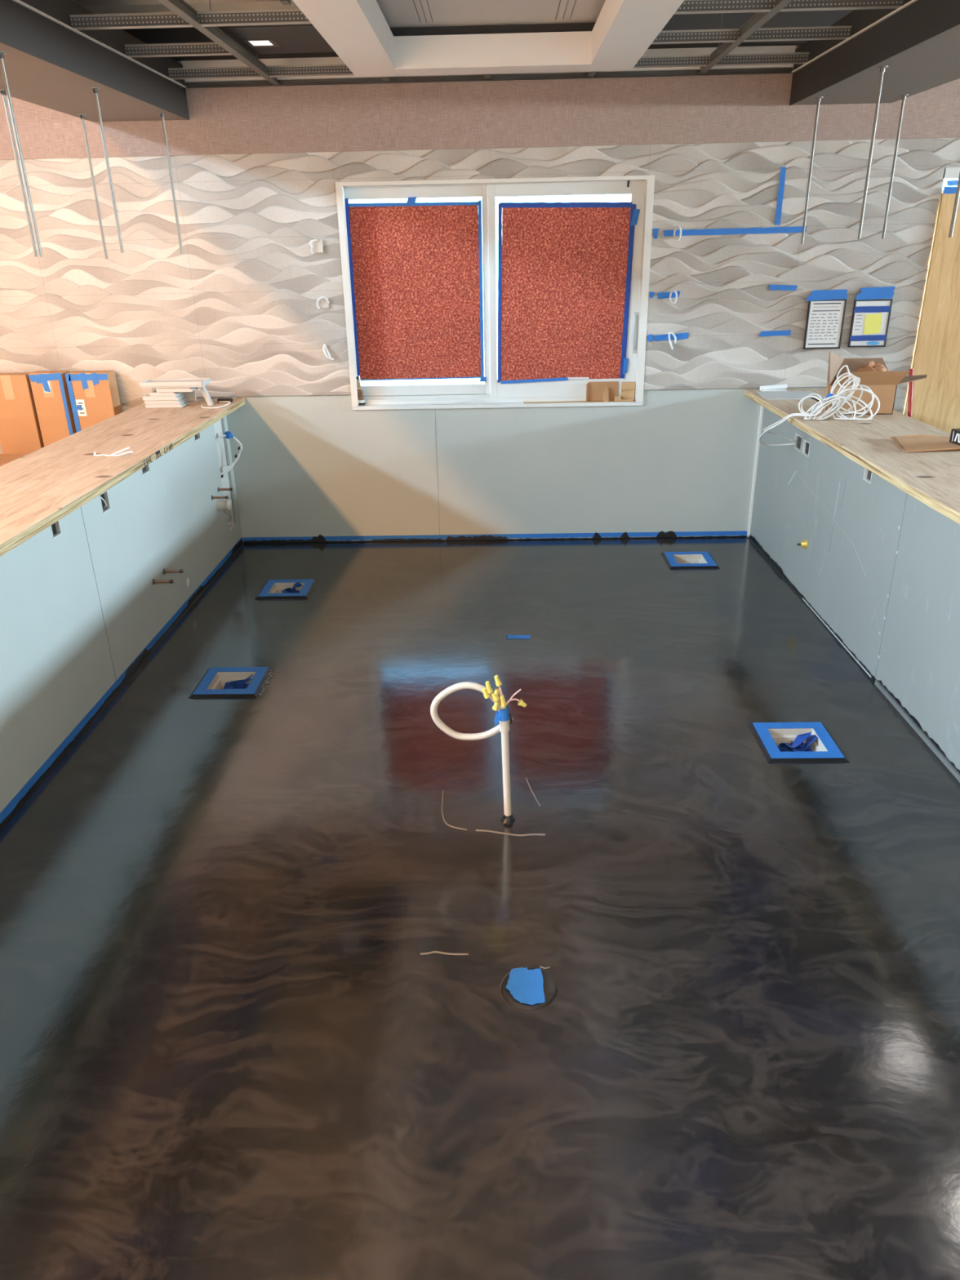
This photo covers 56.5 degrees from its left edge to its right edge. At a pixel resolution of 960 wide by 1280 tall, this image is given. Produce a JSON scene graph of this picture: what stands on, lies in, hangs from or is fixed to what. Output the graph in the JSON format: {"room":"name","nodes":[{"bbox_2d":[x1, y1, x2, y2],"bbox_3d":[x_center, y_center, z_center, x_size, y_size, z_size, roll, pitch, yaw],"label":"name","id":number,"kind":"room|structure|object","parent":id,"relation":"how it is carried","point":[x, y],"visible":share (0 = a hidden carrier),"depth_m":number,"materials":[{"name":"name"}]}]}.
{"room":"room under construction","nodes":[
{"label":"room under construction","id":0,"kind":"room"},
{"bbox_2d":[0,416,242,813],"bbox_3d":[-1.844,0.290,2.757,0.361,0.918,6.750,-1,24,1],"label":"wall","id":1,"kind":"structure","parent":0,"point":[78,606],"depth_m":3.84,"materials":[{"name":"paint"}]},
{"bbox_2d":[50,520,61,538],"bbox_3d":[-1.678,-0.447,3.479,0.050,0.090,0.070,-1,24,1],"label":"outlet box","id":2,"kind":"object","parent":1,"relation":"attached to","point":[55,527],"visible":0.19,"depth_m":3.51,"materials":[{"name":"black plastic"}]},
{"bbox_2d":[99,490,110,513],"bbox_3d":[-1.666,-0.607,3.922,0.056,0.085,0.080,-1,24,1],"label":"outlet box","id":3,"kind":"object","parent":1,"relation":"attached to","point":[105,505],"visible":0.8,"depth_m":3.94,"materials":[{"name":"black plastic"}]},
{"bbox_2d":[0,537,244,831],"bbox_3d":[-1.648,0.666,2.972,0.014,0.049,6.646,-1,24,1],"label":"tape","id":4,"kind":"object","parent":1,"relation":"attached to","point":[29,788],"visible":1,"depth_m":3.87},
{"bbox_2d":[0,397,244,556],"bbox_3d":[-1.836,-0.148,2.563,0.594,0.037,6.748,-1,24,1],"label":"countertop","id":5,"kind":"structure","parent":1,"relation":"on","point":[41,487],"depth_m":3.97,"materials":[{"name":"wood"}]},
{"bbox_2d":[93,446,133,456],"bbox_3d":[-1.686,-0.861,4.099,0.179,0.024,0.102,-6,24,-10],"label":"cable","id":6,"kind":"object","parent":5,"relation":"on","point":[128,447],"visible":1,"depth_m":4.08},
{"bbox_2d":[145,400,188,408],"bbox_3d":[-1.881,-1.418,5.377,0.227,0.021,0.120,-1,24,1],"label":"trim piece","id":7,"kind":"structure","parent":5,"relation":"on","point":[184,403],"depth_m":5.32,"materials":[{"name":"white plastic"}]},
{"bbox_2d":[144,397,186,404],"bbox_3d":[-1.890,-1.439,5.373,0.219,0.022,0.120,-1,24,1],"label":"trim piece","id":8,"kind":"structure","parent":7,"relation":"on","point":[181,400],"depth_m":5.32,"materials":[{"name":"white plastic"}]},
{"bbox_2d":[142,392,184,400],"bbox_3d":[-1.895,-1.459,5.359,0.217,0.024,0.120,-1,24,1],"label":"trim piece","id":9,"kind":"structure","parent":8,"relation":"on","point":[147,397],"depth_m":5.31,"materials":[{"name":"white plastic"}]},
{"bbox_2d":[149,390,182,395],"bbox_3d":[-1.877,-1.481,5.352,0.165,0.020,0.115,-1,24,1],"label":"trim piece","id":10,"kind":"structure","parent":9,"relation":"on","point":[153,393],"depth_m":5.30,"materials":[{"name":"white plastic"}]},
{"bbox_2d":[155,386,199,392],"bbox_3d":[-1.806,-1.505,5.343,0.220,0.026,0.130,-1,24,1],"label":"trim piece","id":11,"kind":"structure","parent":10,"relation":"on","point":[157,389],"depth_m":5.28,"materials":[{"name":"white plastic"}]},
{"bbox_2d":[138,377,210,388],"bbox_3d":[-1.818,-1.535,5.336,0.374,0.034,0.170,-1,24,1],"label":"plastic tray","id":12,"kind":"object","parent":11,"relation":"on","point":[173,382],"visible":1,"depth_m":5.27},
{"bbox_2d":[151,387,196,400],"bbox_3d":[-1.856,-1.505,5.415,0.260,0.111,0.025,-1,24,1],"label":"backing","id":13,"kind":"object","parent":5,"relation":"on","point":[188,396],"visible":0.21,"depth_m":5.41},
{"bbox_2d":[199,386,213,405],"bbox_3d":[-1.646,-1.471,5.371,0.063,0.115,0.040,-1,24,1],"label":"strut","id":14,"kind":"object","parent":5,"relation":"on","point":[203,389],"visible":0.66,"depth_m":5.36,"materials":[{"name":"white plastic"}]},
{"bbox_2d":[200,400,230,408],"bbox_3d":[-1.592,-1.410,5.355,0.167,0.014,0.205,-1,24,1],"label":"loose cable","id":15,"kind":"object","parent":5,"relation":"on","point":[228,402],"visible":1,"depth_m":5.32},
{"bbox_2d":[217,397,232,402],"bbox_3d":[-1.563,-1.470,5.479,0.083,0.024,0.040,-1,24,1],"label":"power adapter","id":16,"kind":"object","parent":5,"relation":"on","point":[230,399],"visible":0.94,"depth_m":5.46,"materials":[{"name":"black plastic"}]},
{"bbox_2d":[141,464,149,475],"bbox_3d":[-1.662,-0.850,4.369,0.050,0.070,0.095,-1,24,1],"label":"outlet box","id":17,"kind":"object","parent":1,"relation":"attached to","point":[145,469],"visible":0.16,"depth_m":4.39,"materials":[{"name":"metal"}]},
{"bbox_2d":[152,578,173,584],"bbox_3d":[-1.596,-0.291,4.460,0.129,0.027,0.028,-1,24,1],"label":"stub","id":18,"kind":"object","parent":1,"relation":"attached to","point":[171,581],"visible":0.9,"depth_m":4.45,"materials":[{"name":"metal"}]},
{"bbox_2d":[163,568,183,573],"bbox_3d":[-1.593,-0.354,4.602,0.129,0.027,0.028,-1,24,1],"label":"stub","id":19,"kind":"object","parent":1,"relation":"attached to","point":[180,571],"visible":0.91,"depth_m":4.60,"materials":[{"name":"metal"}]},
{"bbox_2d":[194,432,200,441],"bbox_3d":[-1.648,-1.185,5.125,0.050,0.075,0.100,-1,24,1],"label":"outlet box","id":20,"kind":"object","parent":1,"relation":"attached to","point":[197,437],"visible":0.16,"depth_m":5.16,"materials":[{"name":"metal"}]},
{"bbox_2d":[211,495,228,499],"bbox_3d":[-1.581,-0.858,5.383,0.129,0.027,0.028,-1,24,1],"label":"stub","id":21,"kind":"object","parent":1,"relation":"attached to","point":[212,496],"visible":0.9,"depth_m":5.38,"materials":[{"name":"metal"}]},
{"bbox_2d":[216,499,232,511],"bbox_3d":[-1.582,-0.828,5.495,0.100,0.067,0.068,-1,24,1],"label":"stub","id":22,"kind":"object","parent":1,"relation":"attached to","point":[227,504],"visible":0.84,"depth_m":5.47,"materials":[{"name":"white plastic"}]},
{"bbox_2d":[217,487,232,491],"bbox_3d":[-1.583,-0.927,5.506,0.119,0.027,0.028,-1,24,1],"label":"stub","id":23,"kind":"object","parent":1,"relation":"attached to","point":[219,489],"visible":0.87,"depth_m":5.50,"materials":[{"name":"metal"}]},
{"bbox_2d":[223,510,233,531],"bbox_3d":[-1.596,-0.783,5.695,0.026,0.179,0.127,-1,24,1],"label":"cable","id":24,"kind":"object","parent":1,"relation":"attached to","point":[224,511],"visible":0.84,"depth_m":5.70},
{"bbox_2d":[215,431,242,478],"bbox_3d":[-1.555,-1.160,5.571,0.166,0.284,0.054,-15,27,-28],"label":"cable bundle","id":25,"kind":"object","parent":1,"relation":"hanging from","point":[227,434],"visible":1,"depth_m":5.58,"materials":[{"name":"white plastic"}]},
{"bbox_2d":[71,0,298,13],"bbox_3d":[0.974,-1.914,-0.284,16.000,1.805,11.055,-1,24,1],"label":"ceiling","id":26,"kind":"structure","parent":0,"point":[96,6],"depth_m":4.52,"materials":[{"name":"paint"}]},
{"bbox_2d":[280,0,290,4],"bbox_3d":[-0.944,-2.649,3.645,0.323,0.090,0.061,-1,24,0],"label":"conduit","id":27,"kind":"object","parent":26,"relation":"attached to","point":[283,2],"visible":1,"depth_m":3.66,"materials":[{"name":"metal"}]},
{"bbox_2d":[69,0,903,88],"bbox_3d":[0.003,-2.442,3.149,3.335,0.266,3.730,-1,24,1],"label":"grid","id":28,"kind":"object","parent":26,"relation":"attached to","point":[184,15],"visible":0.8,"depth_m":4.09,"materials":[{"name":"metal"}]},
{"bbox_2d":[223,23,334,53],"bbox_3d":[-0.908,-2.821,4.184,0.430,0.030,0.580,-1,24,1],"label":"ceiling panel","id":29,"kind":"object","parent":28,"relation":"attached to","point":[279,38],"visible":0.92,"depth_m":4.15,"materials":[{"name":"black paint"}]},
{"bbox_2d":[292,0,684,77],"bbox_3d":[0.033,-2.259,2.824,1.442,0.200,3.990,-1,24,1],"label":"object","id":30,"kind":"structure","parent":28,"relation":"attached to","point":[372,37],"depth_m":4.33,"materials":[{"name":"beige paint"}]},
{"bbox_2d":[0,537,959,1279],"bbox_3d":[1.040,1.486,1.044,16.000,0.006,10.750,-1,24,1],"label":"floor","id":31,"kind":"structure","parent":0,"point":[256,1021],"depth_m":2.51,"materials":[{"name":"concrete"}]},
{"bbox_2d":[0,453,29,466],"bbox_3d":[-2.879,-0.727,5.388,0.330,0.700,0.450,-1,24,1],"label":"carton","id":32,"kind":"object","parent":31,"relation":"on","point":[5,459],"visible":0.04,"depth_m":5.34,"materials":[{"name":"cardboard"}]},
{"bbox_2d":[0,372,44,453],"bbox_3d":[-2.892,-1.122,5.744,0.255,1.137,0.121,-1,24,1],"label":"cardboard box","id":33,"kind":"object","parent":31,"relation":"on","point":[20,433],"visible":0.27,"depth_m":5.56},
{"bbox_2d":[27,370,76,446],"bbox_3d":[-2.646,-1.128,5.736,0.205,1.146,0.124,-1,24,1],"label":"cardboard box","id":34,"kind":"object","parent":31,"relation":"on","point":[50,390],"visible":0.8,"depth_m":5.53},
{"bbox_2d":[64,370,121,432],"bbox_3d":[-2.390,-1.130,5.730,0.260,1.145,0.124,-1,24,1],"label":"cardboard box","id":35,"kind":"object","parent":31,"relation":"on","point":[94,396],"visible":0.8,"depth_m":5.51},
{"bbox_2d":[78,402,84,413],"bbox_3d":[-2.468,-1.435,5.531,0.028,0.066,0.001,-1,24,1],"label":"label","id":36,"kind":"object","parent":35,"relation":"attached to","point":[81,405],"depth_m":5.53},
{"bbox_2d":[188,666,275,698],"bbox_3d":[-1.118,0.251,4.104,0.332,0.149,0.306,-1,24,1],"label":"floor drain","id":37,"kind":"object","parent":31,"relation":"in","point":[211,685],"visible":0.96,"depth_m":4.09,"materials":[{"name":"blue plastic"}]},
{"bbox_2d":[206,671,255,688],"bbox_3d":[-1.131,0.252,4.105,0.184,0.147,0.184,-1,24,1],"label":"basin","id":38,"kind":"object","parent":37,"relation":"in","point":[216,680],"depth_m":4.16,"materials":[{"name":"white plastic"}]},
{"bbox_2d":[222,674,253,688],"bbox_3d":[-1.129,0.212,4.123,0.165,0.099,0.103,-1,24,1],"label":"tape","id":39,"kind":"object","parent":37,"relation":"in","point":[239,684],"visible":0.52,"depth_m":4.11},
{"bbox_2d":[254,578,317,599],"bbox_3d":[-1.119,-0.236,5.211,0.306,0.149,0.306,-1,24,1],"label":"floor drain","id":40,"kind":"object","parent":31,"relation":"in","point":[273,588],"visible":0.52,"depth_m":5.19,"materials":[{"name":"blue plastic"}]},
{"bbox_2d":[267,582,305,593],"bbox_3d":[-1.119,-0.235,5.212,0.184,0.147,0.184,-1,24,1],"label":"basin","id":41,"kind":"object","parent":40,"relation":"in","point":[273,587],"depth_m":5.27,"materials":[{"name":"white plastic"}]},
{"bbox_2d":[281,582,302,593],"bbox_3d":[-1.098,-0.290,5.218,0.131,0.086,0.080,-1,24,1],"label":"tape","id":42,"kind":"object","parent":40,"relation":"in","point":[292,589],"visible":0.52,"depth_m":5.22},
{"bbox_2d":[430,675,526,824],"bbox_3d":[-0.004,0.360,2.964,0.318,0.555,0.067,1,24,6],"label":"pipe","id":43,"kind":"object","parent":31,"relation":"on","point":[504,717],"visible":1,"depth_m":2.92,"materials":[{"name":"white plastic"}]},
{"bbox_2d":[505,635,530,639],"bbox_3d":[0.191,-0.016,4.496,0.126,0.001,0.052,-1,24,1],"label":"tape","id":44,"kind":"object","parent":31,"relation":"on","point":[509,637],"visible":1,"depth_m":4.49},
{"bbox_2d":[500,966,557,1009],"bbox_3d":[0.130,0.919,2.369,0.152,0.004,0.152,-1,24,1],"label":"cover","id":45,"kind":"object","parent":31,"relation":"on","point":[527,988],"visible":1,"depth_m":2.36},
{"bbox_2d":[661,551,719,568],"bbox_3d":[1.298,-0.434,5.549,0.306,0.149,0.306,-1,24,1],"label":"floor drain","id":46,"kind":"object","parent":31,"relation":"in","point":[673,560],"visible":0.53,"depth_m":5.55,"materials":[{"name":"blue plastic"}]},
{"bbox_2d":[672,554,706,563],"bbox_3d":[1.298,-0.433,5.550,0.184,0.147,0.184,-1,24,1],"label":"basin","id":47,"kind":"object","parent":46,"relation":"in","point":[677,558],"depth_m":5.61,"materials":[{"name":"white plastic"}]},
{"bbox_2d":[746,722,849,763],"bbox_3d":[1.241,0.457,3.525,0.306,0.149,0.306,-1,24,1],"label":"outlet box","id":48,"kind":"object","parent":31,"relation":"in","point":[768,735],"visible":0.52,"depth_m":3.50,"materials":[{"name":"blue plastic"}]},
{"bbox_2d":[777,732,817,751],"bbox_3d":[1.249,0.423,3.535,0.200,0.109,0.106,-1,24,1],"label":"tape","id":49,"kind":"object","parent":48,"relation":"in","point":[797,745],"visible":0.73,"depth_m":3.53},
{"bbox_2d":[768,728,827,751],"bbox_3d":[1.241,0.458,3.526,0.184,0.147,0.184,-1,24,1],"label":"basin","id":50,"kind":"object","parent":48,"relation":"in","point":[776,736],"depth_m":3.58,"materials":[{"name":"white plastic"}]},
{"bbox_2d":[0,9,959,542],"bbox_3d":[1.090,-2.774,5.139,16.000,4.500,0.222,-1,24,1],"label":"wall","id":51,"kind":"structure","parent":0,"point":[255,171],"depth_m":5.29,"materials":[{"name":"tile"}]},
{"bbox_2d":[0,88,37,257],"bbox_3d":[-2.127,-2.146,4.133,0.044,0.686,0.044,-1,24,1],"label":"rod","id":52,"kind":"object","parent":51,"relation":"hanging from","point":[2,91],"visible":0.89,"depth_m":4.12,"materials":[{"name":"metal"}]},
{"bbox_2d":[0,50,42,257],"bbox_3d":[-1.741,-1.827,3.391,0.044,0.686,0.044,-1,24,1],"label":"rod","id":53,"kind":"object","parent":51,"relation":"hanging from","point":[2,52],"visible":1,"depth_m":3.38,"materials":[{"name":"metal"}]},
{"bbox_2d":[77,113,107,258],"bbox_3d":[-2.103,-2.463,4.878,0.044,0.706,0.044,-1,24,1],"label":"rod","id":54,"kind":"object","parent":51,"relation":"hanging from","point":[82,115],"visible":1,"depth_m":4.86,"materials":[{"name":"metal"}]},
{"bbox_2d":[0,0,189,121],"bbox_3d":[-1.942,-1.958,2.522,0.558,0.265,5.328,-1,24,1],"label":"ceiling beam","id":55,"kind":"structure","parent":51,"relation":"attached to","point":[49,63],"depth_m":3.91,"materials":[{"name":"paint"}]},
{"bbox_2d":[89,87,124,253],"bbox_3d":[-1.714,-2.158,4.130,0.044,0.677,0.044,-1,24,1],"label":"rod","id":56,"kind":"object","parent":51,"relation":"hanging from","point":[95,89],"visible":1,"depth_m":4.12,"materials":[{"name":"metal"}]},
{"bbox_2d":[157,111,182,253],"bbox_3d":[-1.679,-2.480,4.873,0.044,0.687,0.044,-1,24,1],"label":"rod","id":57,"kind":"object","parent":51,"relation":"hanging from","point":[162,113],"visible":1,"depth_m":4.86,"materials":[{"name":"metal"}]},
{"bbox_2d":[309,239,323,253],"bbox_3d":[-0.962,-2.311,5.246,0.079,0.079,0.033,-9,25,-17],"label":"pigtail","id":58,"kind":"object","parent":51,"relation":"attached to","point":[318,242],"visible":1,"depth_m":5.24,"materials":[{"name":"white plastic"}]},
{"bbox_2d":[315,296,328,309],"bbox_3d":[-0.945,-2.026,5.368,0.077,0.073,0.041,-1,24,1],"label":"pigtail","id":59,"kind":"object","parent":51,"relation":"attached to","point":[325,303],"visible":1,"depth_m":5.37,"materials":[{"name":"white plastic"}]},
{"bbox_2d":[322,343,333,360],"bbox_3d":[-0.932,-1.762,5.477,0.064,0.099,0.033,7,25,18],"label":"pigtail","id":60,"kind":"object","parent":51,"relation":"attached to","point":[324,347],"visible":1,"depth_m":5.47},
{"bbox_2d":[242,530,746,543],"bbox_3d":[0.090,-0.692,5.970,3.370,0.056,0.012,-1,24,1],"label":"tape","id":61,"kind":"object","parent":51,"relation":"attached to","point":[661,535],"visible":1,"depth_m":5.98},
{"bbox_2d":[335,175,654,409],"bbox_3d":[0.096,-2.076,5.428,1.824,1.283,0.150,-1,24,1],"label":"window","id":62,"kind":"structure","parent":51,"relation":"in","point":[570,393],"depth_m":5.39,"materials":[{"name":"white paint"}]},
{"bbox_2d":[344,196,485,382],"bbox_3d":[-0.382,-2.113,5.451,0.823,1.061,0.009,-1,24,1],"label":"paper sheet","id":63,"kind":"object","parent":62,"relation":"attached to","point":[415,268],"visible":0.97,"depth_m":5.44,"materials":[{"name":"paper"}]},
{"bbox_2d":[431,399,501,404],"bbox_3d":[-0.085,-1.502,5.637,0.441,0.024,0.043,-1,24,1],"label":"loose cable","id":64,"kind":"object","parent":62,"relation":"on","point":[477,400],"visible":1,"depth_m":5.63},
{"bbox_2d":[497,202,639,383],"bbox_3d":[0.522,-2.086,5.408,0.842,1.027,0.006,-1,24,1],"label":"paper sheet","id":65,"kind":"object","parent":62,"relation":"attached to","point":[565,268],"visible":1,"depth_m":5.39,"materials":[{"name":"paper"}]},
{"bbox_2d":[586,381,617,401],"bbox_3d":[0.766,-1.563,5.620,0.199,0.116,0.034,-1,24,1],"label":"cardboard box","id":66,"kind":"object","parent":62,"relation":"on","point":[594,390],"visible":1,"depth_m":5.62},
{"bbox_2d":[602,386,608,401],"bbox_3d":[0.789,-1.543,5.608,0.036,0.090,0.033,-8,25,-16],"label":"cardboard","id":67,"kind":"object","parent":62,"relation":"on","point":[606,393],"visible":1,"depth_m":5.61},
{"bbox_2d":[614,395,621,401],"bbox_3d":[0.866,-1.516,5.613,0.034,0.030,0.022,-5,24,-9],"label":"wood offcut","id":68,"kind":"object","parent":62,"relation":"on","point":[617,398],"visible":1,"depth_m":5.60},
{"bbox_2d":[618,399,633,401],"bbox_3d":[0.914,-1.508,5.618,0.100,0.010,0.030,1,24,6],"label":"wood shim","id":69,"kind":"object","parent":62,"relation":"on","point":[620,400],"visible":1,"depth_m":5.60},
{"bbox_2d":[621,382,635,400],"bbox_3d":[0.930,-1.564,5.620,0.083,0.112,0.018,-1,24,1],"label":"wood block","id":70,"kind":"object","parent":62,"relation":"on","point":[628,388],"visible":1,"depth_m":5.61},
{"bbox_2d":[647,333,654,342],"bbox_3d":[1.041,-1.837,5.433,0.044,0.045,0.001,-1,24,1],"label":"tape","id":71,"kind":"object","parent":51,"relation":"attached to","point":[650,337],"visible":1,"depth_m":5.43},
{"bbox_2d":[653,228,658,239],"bbox_3d":[1.022,-2.366,5.201,0.036,0.056,0.001,-1,24,1],"label":"tape","id":72,"kind":"object","parent":51,"relation":"attached to","point":[655,231],"visible":1,"depth_m":5.20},
{"bbox_2d":[657,290,680,298],"bbox_3d":[1.127,-2.059,5.334,0.138,0.043,0.001,-1,24,1],"label":"tape","id":73,"kind":"object","parent":51,"relation":"attached to","point":[661,295],"visible":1,"depth_m":5.33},
{"bbox_2d":[654,332,688,341],"bbox_3d":[1.163,-1.842,5.429,0.206,0.046,0.001,-1,24,1],"label":"tape","id":74,"kind":"object","parent":51,"relation":"attached to","point":[680,335],"visible":1,"depth_m":5.43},
{"bbox_2d":[667,332,676,349],"bbox_3d":[1.163,-1.815,5.420,0.055,0.102,0.026,8,25,21],"label":"pigtail","id":75,"kind":"object","parent":51,"relation":"attached to","point":[668,333],"visible":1,"depth_m":5.41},
{"bbox_2d":[669,289,677,304],"bbox_3d":[1.149,-2.041,5.319,0.051,0.079,0.023,13,27,29],"label":"pigtail","id":76,"kind":"object","parent":51,"relation":"attached to","point":[673,291],"visible":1,"depth_m":5.32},
{"bbox_2d":[673,226,681,240],"bbox_3d":[1.142,-2.357,5.180,0.051,0.079,0.023,13,27,29],"label":"pigtail","id":77,"kind":"object","parent":51,"relation":"attached to","point":[676,227],"visible":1,"depth_m":5.18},
{"bbox_2d":[662,226,806,235],"bbox_3d":[1.478,-2.373,5.189,0.828,0.038,0.001,-1,24,1],"label":"tape","id":78,"kind":"object","parent":51,"relation":"attached to","point":[770,229],"visible":0.98,"depth_m":5.19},
{"bbox_2d":[759,329,791,336],"bbox_3d":[1.786,-1.857,5.411,0.188,0.034,0.001,-1,24,1],"label":"tape","id":79,"kind":"object","parent":51,"relation":"attached to","point":[771,333],"visible":1,"depth_m":5.41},
{"bbox_2d":[774,166,786,225],"bbox_3d":[1.719,-2.538,5.112,0.033,0.301,0.001,-1,24,1],"label":"tape","id":80,"kind":"object","parent":51,"relation":"attached to","point":[783,170],"visible":1,"depth_m":5.11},
{"bbox_2d":[768,284,797,290],"bbox_3d":[1.799,-2.093,5.307,0.172,0.036,0.001,-1,24,1],"label":"tape","id":81,"kind":"object","parent":51,"relation":"attached to","point":[780,287],"visible":1,"depth_m":5.31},
{"bbox_2d":[800,96,823,244],"bbox_3d":[1.780,-2.516,4.815,0.044,0.703,0.044,-1,24,1],"label":"rod","id":82,"kind":"object","parent":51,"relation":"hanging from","point":[818,99],"visible":1,"depth_m":4.80,"materials":[{"name":"metal"}]},
{"bbox_2d":[803,289,847,349],"bbox_3d":[2.064,-1.925,5.369,0.243,0.336,0.015,-1,24,1],"label":"notice","id":83,"kind":"object","parent":51,"relation":"attached to","point":[826,309],"visible":1,"depth_m":5.37,"materials":[{"name":"white paper"}]},
{"bbox_2d":[848,286,895,347],"bbox_3d":[2.346,-1.935,5.359,0.228,0.341,0.015,-1,24,1],"label":"notice","id":84,"kind":"object","parent":51,"relation":"attached to","point":[870,319],"visible":1,"depth_m":5.36,"materials":[{"name":"white paper"}]},
{"bbox_2d":[857,66,888,239],"bbox_3d":[1.755,-2.176,4.014,0.044,0.681,0.044,-1,24,1],"label":"rod","id":85,"kind":"object","parent":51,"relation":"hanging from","point":[882,68],"visible":1,"depth_m":4.00,"materials":[{"name":"metal"}]},
{"bbox_2d":[789,0,959,106],"bbox_3d":[1.933,-1.998,2.433,0.571,0.265,5.328,-1,24,1],"label":"beam","id":86,"kind":"structure","parent":51,"relation":"attached to","point":[918,41],"depth_m":3.98,"materials":[{"name":"black paint"}]},
{"bbox_2d":[881,94,908,238],"bbox_3d":[2.216,-2.526,4.792,0.044,0.683,0.044,-1,24,1],"label":"rod","id":87,"kind":"object","parent":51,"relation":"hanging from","point":[904,96],"visible":1,"depth_m":4.78,"materials":[{"name":"metal"}]},
{"bbox_2d":[903,167,959,414],"bbox_3d":[3.154,-1.714,5.536,1.015,2.163,0.120,-1,24,1],"label":"door frame","id":88,"kind":"structure","parent":51,"relation":"in","point":[950,173],"depth_m":5.14,"materials":[{"name":"white paint"}]},
{"bbox_2d":[942,180,958,193],"bbox_3d":[3.140,-2.594,5.094,1.016,0.077,0.095,-1,24,1],"label":"tape","id":89,"kind":"object","parent":88,"relation":"attached to","point":[946,189],"visible":0.87,"depth_m":5.07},
{"bbox_2d":[948,173,959,237],"bbox_3d":[1.779,-1.841,3.255,0.044,0.683,0.044,-1,24,1],"label":"rod","id":90,"kind":"object","parent":51,"relation":"hanging from","point":[957,193],"visible":1,"depth_m":3.35,"materials":[{"name":"metal"}]},
{"bbox_2d":[750,407,959,769],"bbox_3d":[1.904,0.252,2.671,0.361,0.918,6.750,-1,24,1],"label":"wall","id":91,"kind":"structure","parent":0,"point":[880,566],"depth_m":3.97,"materials":[{"name":"paint"}]},
{"bbox_2d":[746,405,763,535],"bbox_3d":[1.775,-1.110,5.754,0.014,0.908,0.014,-1,24,1],"label":"trim","id":92,"kind":"structure","parent":91,"relation":"attached to","point":[762,407],"depth_m":5.76,"materials":[{"name":"white paint"}]},
{"bbox_2d":[793,433,802,452],"bbox_3d":[1.787,-1.095,4.954,0.050,0.080,0.120,-1,24,1],"label":"outlet box","id":93,"kind":"object","parent":91,"relation":"attached to","point":[797,438],"visible":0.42,"depth_m":4.97,"materials":[{"name":"metal"}]},
{"bbox_2d":[796,539,808,548],"bbox_3d":[1.742,-0.519,4.838,0.050,0.051,0.052,-1,24,1],"label":"stub","id":94,"kind":"object","parent":91,"relation":"attached to","point":[804,544],"visible":1,"depth_m":4.83,"materials":[{"name":"yellow metal"}]},
{"bbox_2d":[801,440,809,457],"bbox_3d":[1.784,-1.036,4.824,0.050,0.075,0.105,-1,24,1],"label":"outlet box","id":95,"kind":"object","parent":91,"relation":"attached to","point":[806,447],"visible":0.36,"depth_m":4.85,"materials":[{"name":"black plastic"}]},
{"bbox_2d":[744,387,959,524],"bbox_3d":[1.883,-0.187,2.477,0.585,0.037,6.748,-1,24,1],"label":"countertop","id":96,"kind":"structure","parent":91,"relation":"on","point":[932,478],"depth_m":3.92,"materials":[{"name":"wood"}]},
{"bbox_2d":[760,384,787,391],"bbox_3d":[1.806,-1.553,5.495,0.161,0.036,0.050,-1,24,1],"label":"paper roll","id":97,"kind":"object","parent":96,"relation":"on","point":[777,387],"visible":1,"depth_m":5.49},
{"bbox_2d":[756,391,820,399],"bbox_3d":[1.836,-1.451,5.298,0.326,0.006,0.292,1,24,5],"label":"board","id":98,"kind":"object","parent":96,"relation":"on","point":[768,395],"visible":0.86,"depth_m":5.29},
{"bbox_2d":[758,364,879,445],"bbox_3d":[1.743,-1.203,4.666,0.311,0.480,0.612,-18,29,-33],"label":"cable coil","id":99,"kind":"object","parent":96,"relation":"on","point":[832,397],"visible":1,"depth_m":4.53,"materials":[{"name":"white plastic"}]},
{"bbox_2d":[823,351,926,415],"bbox_3d":[2.098,-1.371,4.717,0.615,0.320,0.359,-1,24,1],"label":"cardboard box","id":100,"kind":"object","parent":96,"relation":"on","point":[883,384],"visible":0.8,"depth_m":4.65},
{"bbox_2d":[857,360,887,371],"bbox_3d":[2.083,-1.393,4.763,0.155,0.187,0.147,5,24,14],"label":"crumpled paper","id":101,"kind":"object","parent":100,"relation":"in","point":[870,366],"visible":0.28,"depth_m":4.73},
{"bbox_2d":[907,368,913,417],"bbox_3d":[2.609,-1.072,5.446,0.023,1.087,0.343,-2,24,-1],"label":"pole","id":102,"kind":"object","parent":96,"relation":"on","point":[911,373],"visible":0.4,"depth_m":5.39,"materials":[{"name":"paint"}]},
{"bbox_2d":[889,434,959,452],"bbox_3d":[1.998,-0.871,3.947,0.327,0.022,0.317,3,24,9],"label":"cardboard sheet","id":103,"kind":"object","parent":96,"relation":"on","point":[909,443],"visible":0.96,"depth_m":3.94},
{"bbox_2d":[949,428,959,445],"bbox_3d":[2.129,-0.876,3.877,0.102,0.056,0.147,-3,24,-3],"label":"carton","id":104,"kind":"object","parent":103,"relation":"on","point":[955,433],"visible":1,"depth_m":3.91,"materials":[{"name":"cardboard"}]},
{"bbox_2d":[904,193,959,433],"bbox_3d":[3.230,-1.628,5.478,1.161,2.010,0.017,-1,24,1],"label":"plywood sheet","id":105,"kind":"object","parent":96,"relation":"on","point":[936,397],"visible":0.4,"depth_m":5.39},
{"bbox_2d":[748,534,959,783],"bbox_3d":[1.726,0.639,2.888,0.014,0.040,6.630,-1,24,1],"label":"strip","id":106,"kind":"object","parent":91,"relation":"attached to","point":[911,720],"visible":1,"depth_m":3.85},
{"bbox_2d":[862,467,872,483],"bbox_3d":[1.769,-0.753,4.015,0.050,0.080,0.085,-1,24,1],"label":"outlet box","id":107,"kind":"object","parent":91,"relation":"attached to","point":[868,474],"visible":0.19,"depth_m":4.04,"materials":[{"name":"metal"}]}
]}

